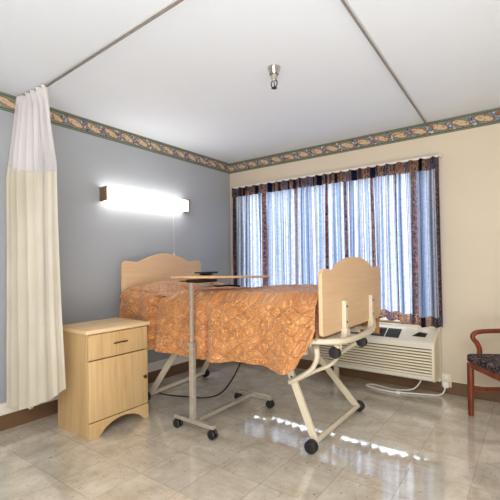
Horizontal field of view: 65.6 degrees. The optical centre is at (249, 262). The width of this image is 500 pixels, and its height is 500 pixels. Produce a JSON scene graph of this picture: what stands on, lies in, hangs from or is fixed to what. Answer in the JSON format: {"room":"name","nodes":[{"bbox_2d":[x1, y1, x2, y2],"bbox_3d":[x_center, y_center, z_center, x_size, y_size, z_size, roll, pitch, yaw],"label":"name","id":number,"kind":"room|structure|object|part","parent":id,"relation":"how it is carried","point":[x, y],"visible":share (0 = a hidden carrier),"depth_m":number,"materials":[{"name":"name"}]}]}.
{"room":"care facility","nodes":[
{"label":"care facility","id":0,"kind":"room"},
{"bbox_2d":[0,109,230,402],"bbox_3d":[-1.896,-0.016,2.741,0.100,2.440,5.750,-1,0,36],"label":"wall","id":1,"kind":"structure","parent":0,"point":[95,236],"depth_m":3.53,"materials":[{"name":"grey paint"}]},
{"bbox_2d":[0,355,188,415],"bbox_3d":[-1.879,1.050,2.644,0.022,0.084,5.599,-1,0,36],"label":"trim","id":2,"kind":"structure","parent":1,"relation":"attached to","point":[157,365],"depth_m":3.86,"materials":[{"name":"white paint"}]},
{"bbox_2d":[0,359,210,430],"bbox_3d":[-1.881,1.150,2.647,0.012,0.108,5.600,-1,0,36],"label":"baseboard","id":3,"kind":"structure","parent":1,"relation":"attached to","point":[23,416],"depth_m":3.01,"materials":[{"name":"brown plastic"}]},
{"bbox_2d":[0,92,229,173],"bbox_3d":[-1.913,-1.172,2.649,0.004,0.128,5.600,-1,0,36],"label":"trim","id":4,"kind":"structure","parent":1,"relation":"attached to","point":[7,101],"depth_m":3.61,"materials":[{"name":"multicoloured paper"}]},
{"bbox_2d":[99,186,189,254],"bbox_3d":[-0.988,-0.373,3.811,0.103,0.604,1.015,-1,0,36],"label":"wall lamp","id":5,"kind":"object","parent":1,"relation":"attached to","point":[108,194],"visible":0.96,"depth_m":3.69,"materials":[{"name":"white plastic"}]},
{"bbox_2d":[106,187,187,211],"bbox_3d":[-0.989,-0.612,3.809,0.085,0.118,0.989,-1,0,36],"label":"diffuser","id":6,"kind":"object","parent":5,"relation":"attached to","point":[115,195],"depth_m":3.72,"materials":[{"name":"white plastic"}]},
{"bbox_3d":[-0.953,-0.549,3.783,0.009,0.007,0.991,-1,0,36],"label":"rail","id":7,"kind":"part","parent":5,"relation":"part of","materials":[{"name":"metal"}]},
{"bbox_2d":[0,0,499,163],"bbox_3d":[0.114,-1.310,1.192,5.200,0.100,5.850,-1,0,36],"label":"ceiling","id":8,"kind":"structure","parent":0,"point":[195,78],"depth_m":2.47,"materials":[{"name":"paint"}]},
{"bbox_2d":[34,0,183,90],"bbox_3d":[-0.565,-1.241,2.023,2.882,0.020,0.024,-1,0,38],"label":"ceiling track","id":9,"kind":"object","parent":8,"relation":"attached to","point":[173,3],"visible":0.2,"depth_m":2.15,"materials":[{"name":"metal"}]},
{"bbox_2d":[6,84,65,409],"bbox_3d":[-1.483,-0.107,2.668,0.598,2.263,0.169,-1,0,36],"label":"privacy curtain","id":10,"kind":"object","parent":9,"relation":"hanging from","point":[35,365],"visible":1,"depth_m":2.70,"materials":[{"name":"white fabric"}]},
{"bbox_2d":[268,64,279,89],"bbox_3d":[0.156,-1.192,2.502,0.084,0.137,0.084,-1,0,36],"label":"sprinkler","id":11,"kind":"object","parent":8,"relation":"attached to","point":[273,69],"visible":1,"depth_m":2.48,"materials":[{"name":"silver metal"}]},
{"bbox_2d":[340,0,426,123],"bbox_3d":[0.693,-1.256,2.213,0.024,0.020,3.181,-1,0,35],"label":"ceiling track","id":12,"kind":"object","parent":8,"relation":"attached to","point":[345,3],"visible":1,"depth_m":2.31,"materials":[{"name":"metal"}]},
{"bbox_2d":[0,361,499,499],"bbox_3d":[0.145,1.229,1.192,5.200,0.100,5.850,-1,0,36],"label":"floor","id":13,"kind":"structure","parent":0,"point":[401,446],"depth_m":2.46,"materials":[{"name":"tile"}]},
{"bbox_2d":[58,317,149,440],"bbox_3d":[-1.093,0.825,2.919,0.442,0.738,0.535,-1,0,36],"label":"nightstand","id":14,"kind":"object","parent":13,"relation":"on","point":[106,364],"visible":0.94,"depth_m":2.75,"materials":[{"name":"brown wood"}]},
{"bbox_3d":[-1.252,0.841,2.739,0.388,0.710,0.018,-1,0,36],"label":"panel","id":15,"kind":"part","parent":14,"relation":"part of","materials":[{"name":"brown wood"}]},
{"bbox_3d":[-0.948,0.575,2.810,0.020,0.172,0.493,-1,0,36],"label":"drawer","id":16,"kind":"part","parent":14,"relation":"part of","materials":[{"name":"brown wood"}]},
{"bbox_3d":[-0.944,0.874,2.810,0.020,0.413,0.493,-1,0,36],"label":"door","id":17,"kind":"part","parent":14,"relation":"part of","materials":[{"name":"brown wood"}]},
{"bbox_2d":[171,276,274,439],"bbox_3d":[-0.190,0.634,2.973,0.415,1.098,0.764,-1,0,36],"label":"table","id":18,"kind":"object","parent":13,"relation":"on","point":[212,433],"visible":1,"depth_m":2.72,"materials":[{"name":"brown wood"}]},
{"bbox_3d":[-0.409,0.352,2.726,0.022,0.428,0.022,-1,0,36],"label":"post","id":19,"kind":"part","parent":18,"relation":"part of","materials":[{"name":"metal"}]},
{"bbox_3d":[-0.404,0.830,2.726,0.036,0.528,0.036,-1,0,36],"label":"post","id":20,"kind":"part","parent":18,"relation":"part of","materials":[{"name":"metal"}]},
{"bbox_2d":[195,271,217,275],"bbox_3d":[-0.321,0.077,2.857,0.100,0.029,0.150,-1,0,36],"label":"tray","id":21,"kind":"object","parent":18,"relation":"on","point":[204,273],"visible":1,"depth_m":2.81,"materials":[{"name":"black plastic"}]},
{"bbox_3d":[-0.321,0.070,2.857,0.100,0.014,0.150,-1,0,36],"label":"plate","id":22,"kind":"part","parent":21,"relation":"part of","materials":[{"name":"black plastic"}]},
{"bbox_2d":[121,254,379,453],"bbox_3d":[-0.034,0.539,3.221,2.053,1.285,1.060,-1,0,36],"label":"hospital bed","id":23,"kind":"object","parent":13,"relation":"on","point":[349,292],"visible":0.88,"depth_m":2.68,"materials":[{"name":"brown wood"}]},
{"bbox_3d":[-0.839,0.274,3.843,0.025,0.735,1.005,-1,0,36],"label":"headboard","id":24,"kind":"part","parent":23,"relation":"part of","materials":[{"name":"brown wood"}]},
{"bbox_3d":[-0.685,0.852,3.249,0.478,0.580,0.026,-1,0,36],"label":"leg","id":25,"kind":"part","parent":23,"relation":"part of","materials":[{"name":"beige metal"}]},
{"bbox_2d":[158,362,240,398],"bbox_3d":[-0.472,0.863,3.447,0.966,0.644,0.137,-1,0,17],"label":"power cord","id":26,"kind":"object","parent":23,"relation":"hanging from","point":[240,362],"visible":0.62,"depth_m":3.37,"materials":[{"name":"black plastic"}]},
{"bbox_3d":[-0.356,0.848,3.900,0.381,0.576,0.026,-1,0,36],"label":"leg","id":27,"kind":"part","parent":23,"relation":"part of","materials":[{"name":"beige metal"}]},
{"bbox_3d":[0.313,0.845,2.517,0.279,0.580,0.026,-1,0,36],"label":"leg","id":28,"kind":"part","parent":23,"relation":"part of","materials":[{"name":"beige metal"}]},
{"bbox_2d":[313,305,316,336],"bbox_3d":[-0.098,0.385,3.292,1.740,0.235,0.940,-1,0,36],"label":"mattress","id":29,"kind":"object","parent":23,"relation":"on","point":[316,305],"visible":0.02,"depth_m":2.54,"materials":[{"name":"fabric"}]},
{"bbox_2d":[119,280,379,374],"bbox_3d":[-0.070,0.419,3.214,1.895,0.529,1.218,-1,0,36],"label":"bedspread","id":30,"kind":"object","parent":29,"relation":"on","point":[272,327],"visible":0.82,"depth_m":2.61,"materials":[{"name":"orange fabric"}]},
{"bbox_2d":[200,283,239,286],"bbox_3d":[-0.229,0.177,3.066,0.353,0.039,0.079,-1,0,-29],"label":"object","id":31,"kind":"object","parent":30,"relation":"on","point":[202,284],"visible":1,"depth_m":3.01,"materials":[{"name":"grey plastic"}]},
{"bbox_3d":[-0.186,0.184,3.119,0.229,0.024,0.031,-1,0,-22],"label":"cord","id":32,"kind":"part","parent":31,"relation":"part of","materials":[{"name":"black plastic"}]},
{"bbox_3d":[0.618,0.841,3.186,0.560,0.593,0.026,-1,0,36],"label":"leg","id":33,"kind":"part","parent":23,"relation":"part of","materials":[{"name":"beige metal"}]},
{"bbox_3d":[0.712,0.192,2.658,0.024,0.470,1.040,-1,0,36],"label":"footboard","id":34,"kind":"part","parent":23,"relation":"part of","materials":[{"name":"brown wood"}]},
{"bbox_2d":[316,322,441,382],"bbox_3d":[1.159,0.871,3.693,1.162,0.592,0.288,-1,0,36],"label":"air conditioner","id":35,"kind":"object","parent":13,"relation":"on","point":[411,351],"visible":0.59,"depth_m":3.45,"materials":[{"name":"beige plastic"}]},
{"bbox_2d":[371,327,386,336],"bbox_3d":[1.202,0.637,3.610,0.120,0.062,0.123,-1,0,36],"label":"grille","id":36,"kind":"object","parent":35,"relation":"attached to","point":[383,330],"depth_m":3.58,"materials":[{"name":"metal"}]},
{"bbox_2d":[385,328,401,337],"bbox_3d":[1.306,0.636,3.533,0.120,0.062,0.123,-1,0,36],"label":"grille","id":37,"kind":"object","parent":35,"relation":"attached to","point":[389,332],"depth_m":3.53,"materials":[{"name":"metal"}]},
{"bbox_2d":[366,380,448,395],"bbox_3d":[1.403,1.096,3.502,0.711,0.136,0.175,-1,0,25],"label":"power cord","id":38,"kind":"object","parent":13,"relation":"on","point":[445,383],"visible":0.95,"depth_m":3.46,"materials":[{"name":"white plastic"}]},
{"bbox_2d":[467,328,499,415],"bbox_3d":[1.980,0.697,2.680,0.643,0.928,0.609,-1,0,-1],"label":"armchair","id":39,"kind":"object","parent":13,"relation":"on","point":[487,364],"visible":1,"depth_m":2.93,"materials":[{"name":"brown wood"}]},
{"bbox_3d":[1.683,0.961,2.957,0.049,0.400,0.050,-1,0,36],"label":"leg","id":40,"kind":"part","parent":39,"relation":"part of","materials":[{"name":"brown wood"}]},
{"bbox_3d":[1.906,0.720,2.680,0.495,0.065,0.598,-1,0,-1],"label":"seat","id":41,"kind":"part","parent":39,"relation":"part of","materials":[{"name":"fabric"}]},
{"bbox_3d":[1.684,0.775,2.677,0.022,0.042,0.560,-1,0,-1],"label":"rail","id":42,"kind":"part","parent":39,"relation":"part of","materials":[{"name":"brown wood"}]},
{"bbox_3d":[1.948,0.627,2.939,0.537,0.265,0.036,-1,0,4],"label":"arm","id":43,"kind":"part","parent":39,"relation":"part of","materials":[{"name":"brown wood"}]},
{"bbox_2d":[230,123,499,386],"bbox_3d":[1.816,-0.061,3.490,5.000,2.440,0.150,-1,0,36],"label":"wall","id":44,"kind":"structure","parent":0,"point":[469,164],"depth_m":3.38,"materials":[{"name":"beige paint"}]},
{"bbox_2d":[233,154,441,188],"bbox_3d":[0.747,-0.938,4.128,2.344,0.024,0.072,-1,0,36],"label":"curtain rod","id":45,"kind":"object","parent":44,"relation":"attached to","point":[440,155],"visible":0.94,"depth_m":3.92,"materials":[{"name":"white plastic"}]},
{"bbox_2d":[232,155,442,327],"bbox_3d":[0.741,-0.171,4.082,2.339,1.518,0.084,-1,0,36],"label":"window curtain","id":46,"kind":"object","parent":45,"relation":"hanging from","point":[387,216],"visible":0.84,"depth_m":3.86,"materials":[{"name":"fabric"}]},
{"bbox_2d":[230,107,499,173],"bbox_3d":[1.758,-1.216,3.426,4.996,0.128,0.004,-1,0,36],"label":"trim","id":47,"kind":"structure","parent":44,"relation":"attached to","point":[492,116],"depth_m":3.79,"materials":[{"name":"multicoloured paper"}]},
{"bbox_2d":[296,357,499,402],"bbox_3d":[1.787,1.105,3.421,4.988,0.108,0.012,-1,0,36],"label":"baseboard","id":48,"kind":"structure","parent":44,"relation":"attached to","point":[459,389],"depth_m":3.62,"materials":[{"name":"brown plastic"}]},
{"bbox_2d":[380,318,417,323],"bbox_3d":[0.839,-0.157,4.188,2.240,1.445,0.178,-1,0,36],"label":"window","id":49,"kind":"structure","parent":44,"relation":"in","point":[381,319],"depth_m":3.74,"materials":[{"name":"white plastic"}]},
{"bbox_2d":[442,373,451,387],"bbox_3d":[1.742,1.038,3.439,0.080,0.120,0.009,-1,0,36],"label":"wall outlet","id":50,"kind":"object","parent":44,"relation":"attached to","point":[445,376],"visible":0.7,"depth_m":3.43,"materials":[{"name":"beige plastic"}]}
]}

